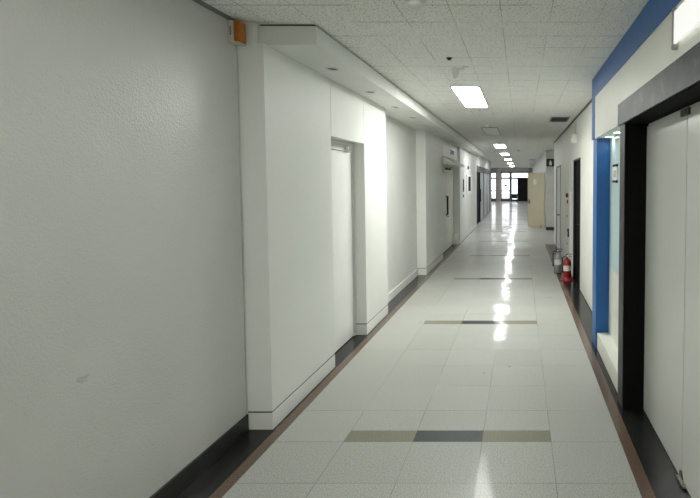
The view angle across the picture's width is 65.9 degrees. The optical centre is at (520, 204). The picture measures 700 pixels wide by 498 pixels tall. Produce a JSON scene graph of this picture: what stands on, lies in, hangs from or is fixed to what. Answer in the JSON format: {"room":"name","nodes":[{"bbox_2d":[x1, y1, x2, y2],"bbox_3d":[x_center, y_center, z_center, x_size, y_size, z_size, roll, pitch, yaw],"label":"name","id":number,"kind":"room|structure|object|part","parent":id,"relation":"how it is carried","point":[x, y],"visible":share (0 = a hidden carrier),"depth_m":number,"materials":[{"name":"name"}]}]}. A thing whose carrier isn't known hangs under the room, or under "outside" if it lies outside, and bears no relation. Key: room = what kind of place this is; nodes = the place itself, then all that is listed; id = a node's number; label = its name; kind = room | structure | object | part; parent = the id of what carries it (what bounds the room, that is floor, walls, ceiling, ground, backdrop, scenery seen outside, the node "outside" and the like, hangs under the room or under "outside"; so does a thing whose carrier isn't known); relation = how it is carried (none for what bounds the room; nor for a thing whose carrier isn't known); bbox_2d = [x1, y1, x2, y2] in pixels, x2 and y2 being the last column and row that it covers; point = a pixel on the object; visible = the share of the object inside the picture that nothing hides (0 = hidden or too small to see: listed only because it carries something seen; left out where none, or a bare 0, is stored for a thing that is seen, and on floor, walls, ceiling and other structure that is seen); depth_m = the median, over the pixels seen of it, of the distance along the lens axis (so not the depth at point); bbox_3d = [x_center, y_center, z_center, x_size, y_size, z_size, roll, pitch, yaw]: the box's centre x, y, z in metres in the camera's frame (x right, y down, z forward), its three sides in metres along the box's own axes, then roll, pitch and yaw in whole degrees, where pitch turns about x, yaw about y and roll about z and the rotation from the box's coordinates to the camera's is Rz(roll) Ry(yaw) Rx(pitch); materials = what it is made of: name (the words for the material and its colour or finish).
{"room":"building corridor","nodes":[
{"label":"building corridor","id":0,"kind":"room"},
{"bbox_2d":[0,0,416,497],"bbox_3d":[-1.910,0.095,4.810,0.100,2.740,27.600,0,3,0],"label":"wall","id":1,"kind":"structure","parent":0,"point":[122,339],"depth_m":2.33,"materials":[{"name":"paint"}]},
{"bbox_2d":[149,414,248,497],"bbox_3d":[-1.854,1.779,-2.754,0.012,0.115,12.325,0,3,0],"label":"baseboard","id":2,"kind":"structure","parent":1,"relation":"attached to","point":[195,468],"depth_m":2.91,"materials":[{"name":"black plastic"}]},
{"bbox_2d":[193,0,236,20],"bbox_3d":[-1.852,-0.890,-2.885,0.016,0.020,12.325,0,3,0],"label":"trim","id":3,"kind":"structure","parent":1,"relation":"attached to","point":[200,2],"depth_m":3.01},
{"bbox_2d":[228,20,245,45],"bbox_3d":[-1.823,-1.107,3.221,0.074,0.145,0.091,0,3,0],"label":"lamp","id":4,"kind":"object","parent":1,"relation":"attached to","point":[236,29],"visible":1,"depth_m":3.18,"materials":[{"name":"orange plastic"}]},
{"bbox_2d":[331,139,355,351],"bbox_3d":[-1.813,0.409,4.986,0.094,2.094,0.932,0,3,0],"label":"door","id":5,"kind":"structure","parent":1,"relation":"in","point":[341,152],"depth_m":5.16,"materials":[{"name":"white painted metal"}]},
{"bbox_2d":[388,269,417,301],"bbox_3d":[-1.850,1.266,7.694,0.020,0.118,2.613,0,3,0],"label":"baseboard","id":6,"kind":"structure","parent":1,"relation":"attached to","point":[405,282],"depth_m":7.80,"materials":[{"name":"white paint"}]},
{"bbox_2d":[442,165,453,252],"bbox_3d":[-1.785,0.072,12.163,0.146,2.050,2.580,0,3,0],"label":"door","id":7,"kind":"structure","parent":1,"relation":"in","point":[447,171],"depth_m":12.33,"materials":[{"name":"beige paint"}]},
{"bbox_3d":[-1.767,0.010,12.055,0.066,0.483,0.044,0,3,0],"label":"pull handle","id":8,"kind":"part","parent":7,"relation":"part of","materials":[{"name":"black metal"}]},
{"bbox_3d":[-1.829,-0.866,12.117,0.058,0.173,2.580,0,3,0],"label":"frame","id":9,"kind":"part","parent":7,"relation":"part of","materials":[{"name":"beige plastic"}]},
{"bbox_2d":[238,22,334,429],"bbox_3d":[-1.775,0.139,3.922,0.168,2.739,1.152,0,3,0],"label":"wall column","id":10,"kind":"structure","parent":0,"point":[286,167],"depth_m":3.57,"materials":[{"name":"white paint"}]},
{"bbox_2d":[330,79,363,143],"bbox_3d":[-1.774,-0.891,4.922,0.167,0.505,0.934,0,3,0],"label":"lintel","id":11,"kind":"object","parent":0,"point":[346,106],"visible":0.65,"depth_m":4.86,"materials":[{"name":"white paint"}]},
{"bbox_2d":[353,97,387,334],"bbox_3d":[-1.775,0.111,5.885,0.168,2.602,0.879,0,3,0],"label":"wall column","id":12,"kind":"structure","parent":0,"point":[369,158],"depth_m":5.67,"materials":[{"name":"white paint"}]},
{"bbox_2d":[259,26,483,155],"bbox_3d":[-1.610,-1.503,10.942,0.496,0.124,15.235,0,3,0],"label":"soffit","id":13,"kind":"structure","parent":0,"point":[310,46],"depth_m":4.28,"materials":[{"name":"white paint"}]},
{"bbox_2d":[325,67,339,70],"bbox_3d":[-1.520,-1.099,4.041,0.110,0.008,0.110,0,3,0],"label":"recessed light","id":14,"kind":"object","parent":13,"relation":"in","point":[326,68],"visible":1,"depth_m":4.03,"materials":[{"name":"grey metal"}]},
{"bbox_2d":[202,0,648,167],"bbox_3d":[0.000,-1.862,15.928,6.400,0.080,50.000,0,3,0],"label":"ceiling","id":15,"kind":"structure","parent":0,"point":[532,62],"depth_m":3.94,"materials":[{"name":"tile"}]},
{"bbox_2d":[405,0,425,8],"bbox_3d":[-0.605,-1.158,2.877,0.120,0.048,0.120,0,3,0],"label":"smoke detector","id":16,"kind":"object","parent":15,"relation":"attached to","point":[414,4],"visible":1,"depth_m":2.85,"materials":[{"name":"white plastic"}]},
{"bbox_2d":[452,66,468,78],"bbox_3d":[-0.550,-1.209,4.586,0.158,0.114,0.068,0,3,0],"label":"sensor","id":17,"kind":"object","parent":15,"relation":"attached to","point":[455,71],"visible":1,"depth_m":4.57,"materials":[{"name":"white plastic"}]},
{"bbox_2d":[450,86,488,106],"bbox_3d":[-0.612,-1.342,6.272,0.330,0.012,1.530,0,3,0],"label":"recessed light","id":18,"kind":"object","parent":15,"relation":"in","point":[470,96],"visible":1,"depth_m":6.07,"materials":[{"name":"white plastic"}]},
{"bbox_2d":[481,127,500,134],"bbox_3d":[-0.612,-1.552,10.557,0.330,0.012,1.530,0,3,0],"label":"recessed light","id":19,"kind":"object","parent":15,"relation":"in","point":[490,130],"visible":1,"depth_m":10.31,"materials":[{"name":"white plastic"}]},
{"bbox_2d":[493,144,505,147],"bbox_3d":[-0.612,-1.774,15.081,0.330,0.012,1.530,0,3,0],"label":"recessed light","id":20,"kind":"object","parent":15,"relation":"in","point":[495,145],"visible":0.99,"depth_m":14.73,"materials":[{"name":"white plastic"}]},
{"bbox_2d":[495,145,505,147],"bbox_3d":[-0.612,-1.775,15.081,0.302,0.009,1.502,0,3,0],"label":"diffuser","id":21,"kind":"object","parent":20,"relation":"attached to","point":[497,146],"depth_m":15.16,"materials":[{"name":"white plastic"}]},
{"bbox_2d":[549,117,569,121],"bbox_3d":[0.660,-1.452,8.489,0.310,0.010,0.620,0,3,0],"label":"ceiling vent","id":22,"kind":"object","parent":15,"relation":"in","point":[553,119],"visible":1,"depth_m":8.48,"materials":[{"name":"metal"}]},
{"bbox_2d":[416,130,442,274],"bbox_3d":[-1.775,-0.086,9.899,0.168,2.602,1.917,0,3,0],"label":"wall column","id":23,"kind":"structure","parent":0,"point":[429,187],"depth_m":9.19,"materials":[{"name":"white paint"}]},
{"bbox_2d":[176,201,690,497],"bbox_3d":[0.000,0.945,16.066,6.400,0.060,50.000,0,3,0],"label":"floor","id":24,"kind":"structure","parent":0,"point":[483,383],"depth_m":3.72,"materials":[{"name":"tile"}]},
{"bbox_2d":[453,233,458,243],"bbox_3d":[-1.732,0.903,13.390,0.131,0.285,0.206,0,3,0],"label":"box","id":25,"kind":"object","parent":24,"relation":"on","point":[455,235],"visible":1,"depth_m":13.29,"materials":[{"name":"white plastic"}]},
{"bbox_2d":[511,194,516,201],"bbox_3d":[-0.500,-0.574,40.120,0.480,0.620,0.400,0,3,0],"label":"bench","id":26,"kind":"object","parent":24,"relation":"on","point":[513,196],"visible":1,"depth_m":40.05,"materials":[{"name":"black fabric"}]},
{"bbox_2d":[552,249,562,273],"bbox_3d":[0.685,1.025,9.190,0.141,0.453,0.165,-2,4,-40],"label":"fire extinguisher","id":27,"kind":"object","parent":24,"relation":"on","point":[557,258],"visible":0.98,"depth_m":9.14,"materials":[{"name":"silver metal"}]},
{"bbox_2d":[561,254,572,280],"bbox_3d":[0.795,1.057,8.542,0.220,0.453,0.220,-1,3,-14],"label":"fire extinguisher","id":28,"kind":"object","parent":24,"relation":"on","point":[566,264],"visible":1,"depth_m":8.49,"materials":[{"name":"red metal"}]},
{"bbox_2d":[592,138,609,347],"bbox_3d":[0.843,0.389,5.140,0.165,2.119,0.250,0,3,0],"label":"post","id":29,"kind":"object","parent":24,"relation":"on","point":[601,146],"visible":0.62,"depth_m":5.02,"materials":[{"name":"blue paint"}]},
{"bbox_2d":[597,333,617,392],"bbox_3d":[0.850,1.400,4.483,0.150,0.165,1.154,0,3,0],"label":"upstand","id":30,"kind":"structure","parent":24,"relation":"on","point":[608,350],"depth_m":4.52,"materials":[{"name":"white paint"}]},
{"bbox_2d":[442,139,456,166],"bbox_3d":[-1.775,-1.225,12.101,0.170,0.542,2.587,0,3,0],"label":"wall","id":31,"kind":"structure","parent":0,"point":[447,147],"depth_m":11.73,"materials":[{"name":"white paint"}]},
{"bbox_2d":[442,156,464,166],"bbox_3d":[-1.544,-1.015,11.769,0.289,0.205,1.890,0,3,0],"label":"hood","id":32,"kind":"object","parent":31,"relation":"attached to","point":[446,160],"visible":1,"depth_m":10.93,"materials":[{"name":"beige metal"}]},
{"bbox_2d":[453,147,489,243],"bbox_3d":[-1.744,-0.660,20.222,0.228,2.740,13.580,0,3,0],"label":"wall","id":33,"kind":"structure","parent":0,"point":[465,208],"depth_m":15.98,"materials":[{"name":"white paint"}]},
{"bbox_2d":[260,25,479,149],"bbox_3d":[-1.613,-1.571,10.934,0.475,0.012,15.205,0,3,0],"label":"trim","id":34,"kind":"structure","parent":33,"relation":"attached to","point":[260,25],"depth_m":3.34,"materials":[{"name":"metal"}]},
{"bbox_2d":[466,175,471,194],"bbox_3d":[-1.615,-0.641,15.838,0.028,0.610,1.500,0,3,0],"label":"notice board","id":35,"kind":"object","parent":33,"relation":"attached to","point":[468,177],"visible":1,"depth_m":15.70,"materials":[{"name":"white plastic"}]},
{"bbox_3d":[-1.603,-0.666,15.736,0.003,0.450,0.700,0,3,0],"label":"panel","id":36,"kind":"part","parent":35,"relation":"part of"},
{"bbox_2d":[477,172,480,223],"bbox_3d":[-1.661,-0.275,19.610,0.118,2.010,1.680,0,3,0],"label":"door","id":37,"kind":"structure","parent":33,"relation":"in","point":[478,201],"depth_m":20.00,"materials":[{"name":"black metal"}]},
{"bbox_3d":[-1.683,-0.403,21.611,0.015,1.970,2.030,0,3,0],"label":"glass panel","id":38,"kind":"part","parent":33,"relation":"part of","materials":[{"name":"grey glass"}]},
{"bbox_3d":[-1.683,-0.508,23.749,0.015,1.970,2.150,0,3,0],"label":"glass panel","id":39,"kind":"part","parent":33,"relation":"part of","materials":[{"name":"grey glass"}]},
{"bbox_3d":[-1.683,-0.613,25.896,0.015,1.970,2.050,0,3,0],"label":"glass panel","id":40,"kind":"part","parent":33,"relation":"part of","materials":[{"name":"grey glass"}]},
{"bbox_2d":[490,161,490,211],"bbox_3d":[-2.175,-1.334,33.975,1.150,2.740,14.000,0,3,0],"label":"wall","id":41,"kind":"structure","parent":0,"point":[490,161],"depth_m":27.00,"materials":[{"name":"grey paint"}]},
{"bbox_2d":[491,168,530,201],"bbox_3d":[-0.900,-1.666,40.742,3.550,2.740,0.650,0,3,0],"label":"window","id":42,"kind":"structure","parent":41,"relation":"in","point":[503,180],"depth_m":40.92,"materials":[{"name":"white glass"}]},
{"bbox_3d":[-0.890,-1.487,40.976,3.520,2.360,0.012,0,3,0],"label":"pane","id":43,"kind":"part","parent":42,"relation":"part of","materials":[{"name":"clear glass"}]},
{"bbox_2d":[531,150,553,228],"bbox_3d":[2.035,-1.092,29.031,2.330,2.740,23.900,0,3,0],"label":"wall","id":44,"kind":"structure","parent":0,"point":[540,166],"depth_m":17.12,"materials":[{"name":"grey paint"}]},
{"bbox_2d":[528,172,544,227],"bbox_3d":[0.550,-0.174,18.015,0.720,1.986,0.107,2,3,35],"label":"door","id":45,"kind":"structure","parent":44,"relation":"in","point":[536,181],"depth_m":18.01,"materials":[{"name":"beige paint"}]},
{"bbox_2d":[546,159,553,165],"bbox_3d":[1.010,-1.444,17.014,0.260,0.260,0.067,0,3,0],"label":"exit sign","id":46,"kind":"object","parent":44,"relation":"attached to","point":[549,162],"visible":0.95,"depth_m":16.98,"materials":[{"name":"black metal"}]},
{"bbox_2d":[554,101,699,347],"bbox_3d":[0.968,0.213,2.388,0.155,2.740,22.750,0,3,0],"label":"wall","id":47,"kind":"structure","parent":0,"point":[565,153],"depth_m":6.90,"materials":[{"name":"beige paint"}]},
{"bbox_2d":[556,165,560,250],"bbox_3d":[0.938,0.077,12.168,0.174,2.055,1.296,0,3,0],"label":"door","id":48,"kind":"structure","parent":47,"relation":"in","point":[558,168],"depth_m":12.30,"materials":[{"name":"white metal"}]},
{"bbox_2d":[565,191,570,260],"bbox_3d":[0.887,0.374,9.530,0.073,1.280,0.840,0,3,0],"label":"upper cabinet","id":49,"kind":"object","parent":47,"relation":"attached to","point":[568,193],"visible":0.9,"depth_m":9.29,"materials":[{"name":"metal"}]},
{"bbox_3d":[0.895,0.514,9.537,0.006,0.960,0.800,0,3,0],"label":"door","id":50,"kind":"part","parent":49,"relation":"part of","materials":[{"name":"white"}]},
{"bbox_2d":[554,99,591,142],"bbox_3d":[0.915,-1.493,9.436,0.020,0.022,8.505,0,3,0],"label":"trim","id":51,"kind":"structure","parent":47,"relation":"attached to","point":[590,101],"depth_m":8.22,"materials":[{"name":"metal"}]},
{"bbox_2d":[571,123,576,143],"bbox_3d":[0.882,-1.198,8.301,0.085,0.340,0.240,0,3,0],"label":"emergency light","id":52,"kind":"object","parent":47,"relation":"attached to","point":[573,136],"visible":1,"depth_m":8.19,"materials":[{"name":"white plastic"}]},
{"bbox_2d":[573,157,580,289],"bbox_3d":[0.967,0.270,8.228,0.116,2.055,0.944,0,3,0],"label":"door","id":53,"kind":"structure","parent":47,"relation":"in","point":[576,164],"depth_m":8.53,"materials":[{"name":"black metal"}]},
{"bbox_3d":[0.907,1.195,4.476,0.035,0.240,1.145,0,3,0],"label":"white panel","id":54,"kind":"part","parent":47,"relation":"part of","materials":[{"name":"white paint"}]},
{"bbox_3d":[0.907,0.857,4.460,0.035,0.428,1.145,0,3,0],"label":"white panel","id":55,"kind":"part","parent":47,"relation":"part of","materials":[{"name":"white paint"}]},
{"bbox_3d":[0.907,0.002,4.418,0.035,1.273,1.145,0,3,0],"label":"teal panel","id":56,"kind":"part","parent":47,"relation":"part of","materials":[{"name":"clear glass"}]},
{"bbox_2d":[612,164,617,182],"bbox_3d":[0.880,-0.293,4.651,0.018,0.170,0.180,0,3,0],"label":"plate","id":57,"kind":"object","parent":47,"relation":"attached to","point":[615,166],"visible":1,"depth_m":4.62,"materials":[{"name":"paper"}]},
{"bbox_3d":[0.882,-0.293,4.651,0.010,0.130,0.170,0,3,0],"label":"plate","id":58,"kind":"part","parent":57,"relation":"part of","materials":[{"name":"paper"}]},
{"bbox_2d":[618,42,699,497],"bbox_3d":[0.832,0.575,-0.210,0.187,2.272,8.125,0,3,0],"label":"door","id":59,"kind":"structure","parent":47,"relation":"in","point":[659,304],"depth_m":3.13,"materials":[{"name":"white painted metal"},{"name":"black painted metal"}]},
{"bbox_3d":[0.919,0.496,3.225,0.012,2.086,0.874,0,3,0],"label":"glass panel","id":60,"kind":"part","parent":59,"relation":"part of","materials":[{"name":"white glass"}]},
{"bbox_3d":[0.919,0.580,1.505,0.012,2.086,2.549,0,3,0],"label":"glass panel","id":61,"kind":"part","parent":59,"relation":"part of","materials":[{"name":"white glass"}]},
{"bbox_2d":[592,0,699,139],"bbox_3d":[0.892,-0.637,-1.913,0.300,0.620,14.240,0,3,0],"label":"wall","id":62,"kind":"structure","parent":0,"point":[644,50],"depth_m":3.22,"materials":[{"name":"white paint"}]},
{"bbox_2d":[671,0,699,49],"bbox_3d":[0.732,-0.798,1.601,0.026,0.198,1.577,0,3,0],"label":"sign","id":63,"kind":"object","parent":62,"relation":"attached to","point":[686,17],"visible":1,"depth_m":2.20,"materials":[{"name":"white plastic"}]},
{"bbox_3d":[0.280,-2.149,40.393,1.160,0.030,0.030,0,3,0],"label":"curtain rod","id":64,"kind":"object","parent":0,"visible":0},
{"bbox_2d":[517,179,527,200],"bbox_3d":[0.280,-1.222,40.439,1.080,1.823,0.152,0,3,0],"label":"curtain","id":65,"kind":"object","parent":64,"relation":"hanging from","point":[522,184],"visible":0.84,"depth_m":40.41,"materials":[{"name":"black fabric"}]}
]}

